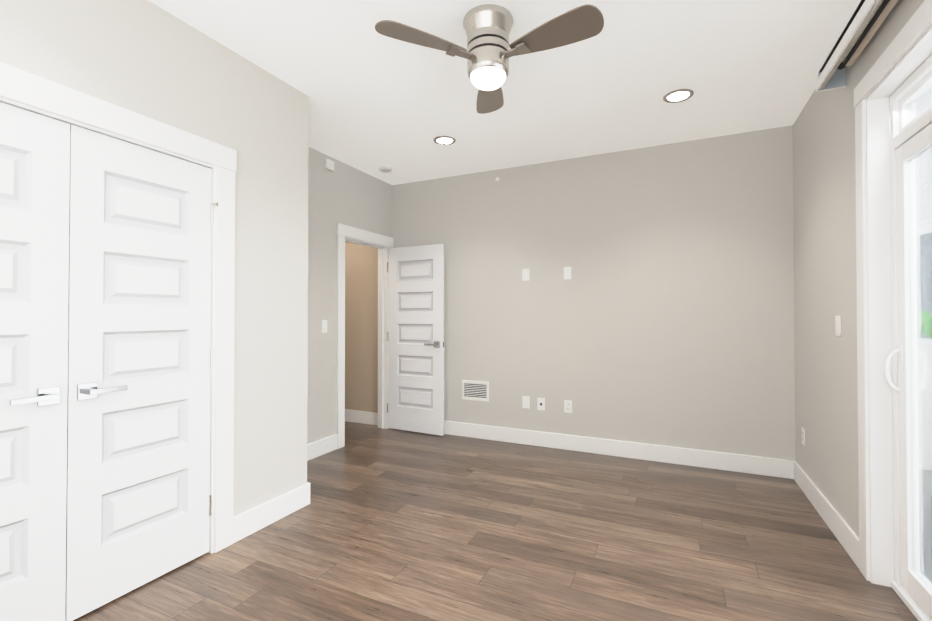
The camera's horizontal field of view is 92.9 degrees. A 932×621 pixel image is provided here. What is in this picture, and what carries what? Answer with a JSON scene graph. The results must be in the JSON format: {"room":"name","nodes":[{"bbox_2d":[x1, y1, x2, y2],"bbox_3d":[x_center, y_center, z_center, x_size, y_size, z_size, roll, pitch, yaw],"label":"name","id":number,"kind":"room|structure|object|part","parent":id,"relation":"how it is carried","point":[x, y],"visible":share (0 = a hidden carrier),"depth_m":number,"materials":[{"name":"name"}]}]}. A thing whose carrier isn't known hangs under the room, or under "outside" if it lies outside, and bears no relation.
{"room":"empty bedroom","nodes":[
{"label":"empty bedroom","id":0,"kind":"room"},
{"bbox_2d":[0,0,308,516],"bbox_3d":[-1.774,-0.090,1.525,0.120,2.700,3.160,0,-1,25],"label":"wall","id":1,"kind":"structure","parent":0,"point":[148,59],"depth_m":2.50,"materials":[{"name":"grey paint"}]},
{"bbox_2d":[0,102,69,620],"bbox_3d":[-1.717,0.247,1.501,0.087,2.002,0.600,0,-1,25],"label":"closet door","id":2,"kind":"structure","parent":1,"relation":"in","point":[34,204],"depth_m":1.68,"materials":[{"name":"white wood"}]},
{"bbox_3d":[-1.619,0.332,1.668,0.052,0.066,0.158,0,-1,25],"label":"handle","id":3,"kind":"part","parent":2,"relation":"part of","materials":[{"name":"silver metal"}]},
{"bbox_2d":[0,62,236,553],"bbox_3d":[-1.641,0.245,1.799,0.124,2.036,1.247,0,-1,25],"label":"door frame","id":4,"kind":"structure","parent":1,"relation":"attached to","point":[150,147],"depth_m":2.32,"materials":[{"name":"white wood"}]},
{"bbox_2d":[65,125,211,620],"bbox_3d":[-1.460,0.253,2.047,0.087,2.002,0.600,0,-1,25],"label":"closet door","id":5,"kind":"structure","parent":1,"relation":"in","point":[138,408],"depth_m":2.00,"materials":[{"name":"white wood"}]},
{"bbox_3d":[-1.527,0.334,1.863,0.052,0.066,0.158,0,-1,25],"label":"handle","id":6,"kind":"part","parent":5,"relation":"part of","materials":[{"name":"silver metal"}]},
{"bbox_2d":[209,495,211,515],"bbox_3d":[-1.335,1.017,2.314,0.015,0.104,0.015,0,-1,25],"label":"right closet door hinge","id":7,"kind":"object","parent":1,"relation":"attached to","point":[210,505],"visible":1,"depth_m":2.31,"materials":[{"name":"silver metal"}]},
{"bbox_2d":[210,350,212,369],"bbox_3d":[-1.335,0.257,2.322,0.015,0.104,0.015,0,-1,25],"label":"right closet door hinge","id":8,"kind":"object","parent":1,"relation":"attached to","point":[211,356],"visible":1,"depth_m":2.32,"materials":[{"name":"silver metal"}]},
{"bbox_2d":[211,205,213,224],"bbox_3d":[-1.335,-0.503,2.330,0.015,0.104,0.015,0,-1,25],"label":"right closet door hinge","id":9,"kind":"object","parent":1,"relation":"attached to","point":[212,223],"visible":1,"depth_m":2.33,"materials":[{"name":"silver metal"}]},
{"bbox_2d":[233,483,309,542],"bbox_3d":[-1.153,1.203,2.670,0.016,0.140,0.566,0,-1,25],"label":"baseboard","id":10,"kind":"structure","parent":1,"relation":"attached to","point":[254,519],"depth_m":2.63,"materials":[{"name":"white wood"}]},
{"bbox_2d":[307,147,391,443],"bbox_3d":[-1.289,-0.062,4.104,0.120,2.700,1.920,0,-1,25],"label":"wall","id":11,"kind":"structure","parent":0,"point":[344,194],"depth_m":4.03,"materials":[{"name":"grey paint"}]},
{"bbox_2d":[307,434,337,460],"bbox_3d":[-1.415,1.214,3.664,0.016,0.140,1.009,0,-1,25],"label":"baseboard","id":12,"kind":"structure","parent":11,"relation":"attached to","point":[318,448],"depth_m":3.94,"materials":[{"name":"white wood"}]},
{"bbox_2d":[321,320,326,332],"bbox_3d":[-1.273,0.144,3.984,0.009,0.116,0.072,0,-1,25],"label":"light switch","id":13,"kind":"object","parent":11,"relation":"attached to","point":[323,326],"visible":1,"depth_m":3.97,"materials":[{"name":"white plastic"}]},
{"bbox_2d":[325,158,333,171],"bbox_3d":[-1.244,-1.327,4.042,0.025,0.090,0.100,0,-1,25],"label":"door chime","id":14,"kind":"object","parent":11,"relation":"attached to","point":[329,164],"visible":0.98,"depth_m":4.02,"materials":[{"name":"white plastic"}]},
{"bbox_2d":[337,223,393,448],"bbox_3d":[-1.072,0.241,4.560,0.163,2.105,0.902,0,-1,25],"label":"door frame","id":15,"kind":"structure","parent":11,"relation":"attached to","point":[343,231],"depth_m":4.55,"materials":[{"name":"white wood"}]},
{"bbox_2d":[388,244,443,435],"bbox_3d":[-0.551,0.299,4.690,0.689,1.968,0.087,0,-1,27],"label":"door","id":16,"kind":"structure","parent":11,"relation":"in","point":[415,324],"depth_m":4.69,"materials":[{"name":"white wood"}]},
{"bbox_3d":[-0.351,0.351,4.567,0.158,0.066,0.052,0,-1,27],"label":"door handle","id":17,"kind":"part","parent":16,"relation":"part of","materials":[{"name":"silver metal"}]},
{"bbox_2d":[73,421,917,620],"bbox_3d":[-0.986,1.328,2.210,5.630,0.120,5.500,0,-1,25],"label":"floor","id":18,"kind":"structure","parent":0,"point":[390,524],"depth_m":2.34,"materials":[{"name":"brown wood"}]},
{"bbox_2d":[149,0,859,184],"bbox_3d":[-0.986,-1.492,2.241,5.630,0.120,5.500,0,-1,25],"label":"ceiling","id":19,"kind":"structure","parent":0,"point":[377,100],"depth_m":2.68,"materials":[{"name":"white paint"}]},
{"bbox_2d":[379,166,391,172],"bbox_3d":[-0.793,-1.391,4.372,0.128,0.036,0.128,0,-1,25],"label":"smoke detector","id":20,"kind":"object","parent":19,"relation":"attached to","point":[386,169],"visible":1,"depth_m":4.33,"materials":[{"name":"white plastic"}]},
{"bbox_2d":[434,136,455,144],"bbox_3d":[-0.178,-1.412,3.684,0.184,0.008,0.184,0,-1,25],"label":"recessed light","id":21,"kind":"object","parent":19,"relation":"in","point":[444,140],"visible":1,"depth_m":3.68,"materials":[{"name":"silver metal"}]},
{"bbox_2d":[375,4,603,113],"bbox_3d":[0.205,-1.268,2.182,0.942,0.329,1.010,0,-1,25],"label":"ceiling fan","id":22,"kind":"object","parent":19,"relation":"hanging from","point":[487,53],"visible":1,"depth_m":2.09,"materials":[{"name":"silver metal"}]},
{"bbox_3d":[-0.202,-1.244,2.028,0.433,0.044,0.164,0,-1,-28],"label":"blade","id":23,"kind":"part","parent":22,"relation":"part of","materials":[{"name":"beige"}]},
{"bbox_3d":[0.135,-1.239,2.543,0.164,0.044,0.433,0,-1,4],"label":"blade","id":24,"kind":"part","parent":22,"relation":"part of","materials":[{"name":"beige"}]},
{"bbox_3d":[0.400,-1.245,1.994,0.433,0.044,0.164,0,-1,34],"label":"blade","id":25,"kind":"part","parent":22,"relation":"part of","materials":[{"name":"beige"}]},
{"bbox_2d":[663,89,693,102],"bbox_3d":[1.408,-1.421,2.936,0.184,0.008,0.184,0,-1,25],"label":"recessed light","id":26,"kind":"object","parent":19,"relation":"in","point":[677,95],"visible":1,"depth_m":2.92,"materials":[{"name":"silver metal"}]},
{"bbox_2d":[345,125,794,460],"bbox_3d":[0.141,-0.057,4.558,5.520,2.700,0.120,0,-1,25],"label":"wall","id":27,"kind":"structure","parent":0,"point":[664,316],"depth_m":3.92,"materials":[{"name":"grey paint"}]},
{"bbox_2d":[345,409,377,424],"bbox_3d":[-1.615,1.231,5.297,1.460,0.140,0.016,0,-1,25],"label":"baseboard","id":28,"kind":"structure","parent":27,"relation":"attached to","point":[363,417],"depth_m":5.09,"materials":[{"name":"white wood"}]},
{"bbox_2d":[462,380,488,401],"bbox_3d":[0.093,0.815,4.500,0.300,0.200,0.008,0,-1,25],"label":"air vent","id":29,"kind":"object","parent":27,"relation":"in","point":[476,390],"visible":1,"depth_m":4.50,"materials":[{"name":"white plastic"}]},
{"bbox_2d":[522,396,529,408],"bbox_3d":[0.579,0.885,4.271,0.072,0.116,0.006,0,-1,25],"label":"electrical outlet","id":30,"kind":"object","parent":27,"relation":"attached to","point":[525,401],"visible":1,"depth_m":4.27,"materials":[{"name":"white plastic"}]},
{"bbox_2d":[522,269,529,280],"bbox_3d":[0.579,-0.345,4.285,0.072,0.116,0.006,0,-1,25],"label":"outlet","id":31,"kind":"object","parent":27,"relation":"attached to","point":[525,275],"visible":1,"depth_m":4.28,"materials":[{"name":"white plastic"}]},
{"bbox_2d":[537,398,544,410],"bbox_3d":[0.714,0.889,4.207,0.072,0.116,0.008,0,-1,25],"label":"electrical outlet","id":32,"kind":"object","parent":27,"relation":"attached to","point":[540,403],"visible":1,"depth_m":4.20,"materials":[{"name":"white plastic"}]},
{"bbox_2d":[564,400,571,412],"bbox_3d":[0.944,0.888,4.098,0.072,0.116,0.008,0,-1,25],"label":"electrical outlet","id":33,"kind":"object","parent":27,"relation":"attached to","point":[567,406],"visible":1,"depth_m":4.09,"materials":[{"name":"white plastic"}]},
{"bbox_2d":[564,267,571,279],"bbox_3d":[0.945,-0.347,4.112,0.072,0.116,0.006,0,-1,25],"label":"outlet","id":34,"kind":"object","parent":27,"relation":"attached to","point":[567,272],"visible":1,"depth_m":4.11,"materials":[{"name":"white plastic"}]},
{"bbox_2d":[444,420,793,478],"bbox_3d":[0.836,1.219,4.141,3.680,0.140,0.016,0,-1,25],"label":"baseboard","id":35,"kind":"structure","parent":27,"relation":"attached to","point":[772,467],"depth_m":3.85,"materials":[{"name":"white wood"}]},
{"bbox_2d":[793,0,923,581],"bbox_3d":[1.489,-0.095,1.049,0.150,2.700,5.080,0,-1,25],"label":"wall","id":36,"kind":"structure","parent":0,"point":[825,294],"depth_m":2.60,"materials":[{"name":"grey paint"}]},
{"bbox_2d":[802,427,804,445],"bbox_3d":[2.393,0.893,3.143,0.008,0.116,0.072,0,-1,25],"label":"electrical outlet","id":37,"kind":"object","parent":36,"relation":"attached to","point":[803,436],"visible":1,"depth_m":3.13,"materials":[{"name":"white plastic"}]},
{"bbox_2d":[794,461,858,567],"bbox_3d":[2.208,1.204,2.754,0.016,0.140,1.324,0,-1,25],"label":"baseboard","id":38,"kind":"structure","parent":36,"relation":"attached to","point":[844,533],"depth_m":2.58,"materials":[{"name":"white wood"}]},
{"bbox_2d":[835,316,840,336],"bbox_3d":[2.069,0.086,2.465,0.009,0.116,0.072,0,-1,25],"label":"light switch","id":39,"kind":"object","parent":36,"relation":"attached to","point":[838,326],"visible":1,"depth_m":2.45,"materials":[{"name":"white plastic"}]},
{"bbox_2d":[816,0,898,91],"bbox_3d":[1.466,-1.247,1.343,0.129,0.110,2.270,0,-1,25],"label":"window blind","id":40,"kind":"object","parent":36,"relation":"attached to","point":[867,18],"visible":1,"depth_m":1.99,"materials":[{"name":"white"}]},
{"bbox_2d":[854,0,931,620],"bbox_3d":[1.582,0.077,1.263,0.176,2.360,1.938,0,-1,25],"label":"door frame","id":41,"kind":"structure","parent":36,"relation":"attached to","point":[911,216],"depth_m":1.98,"materials":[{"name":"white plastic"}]},
{"bbox_3d":[1.921,0.265,1.958,0.006,0.220,0.036,0,-1,25],"label":"handle","id":42,"kind":"part","parent":41,"relation":"part of","materials":[{"name":"white plastic"}]},
{"bbox_3d":[1.625,-0.874,1.253,0.004,0.102,1.574,0,-1,25],"label":"transom glass","id":43,"kind":"part","parent":41,"relation":"part of","materials":[{"name":"glass"}]},
{"bbox_3d":[1.774,0.230,1.598,0.006,1.770,0.703,0,-1,25],"label":"sliding panel glass","id":44,"kind":"part","parent":41,"relation":"part of","materials":[{"name":"glass"}]},
{"bbox_2d":[899,70,931,132],"bbox_3d":[1.625,-0.874,1.253,0.040,0.162,1.634,0,-1,25],"label":"sash","id":45,"kind":"object","parent":36,"relation":"attached to","point":[914,92],"visible":0.46,"depth_m":1.92,"materials":[{"name":"white plastic"}]},
{"bbox_2d":[884,349,900,391],"bbox_3d":[1.897,0.265,1.970,0.056,0.193,0.016,0,-1,25],"label":"handle grip","id":46,"kind":"object","parent":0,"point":[886,369],"visible":1,"depth_m":1.97,"materials":[{"name":"white plastic"}]}
]}

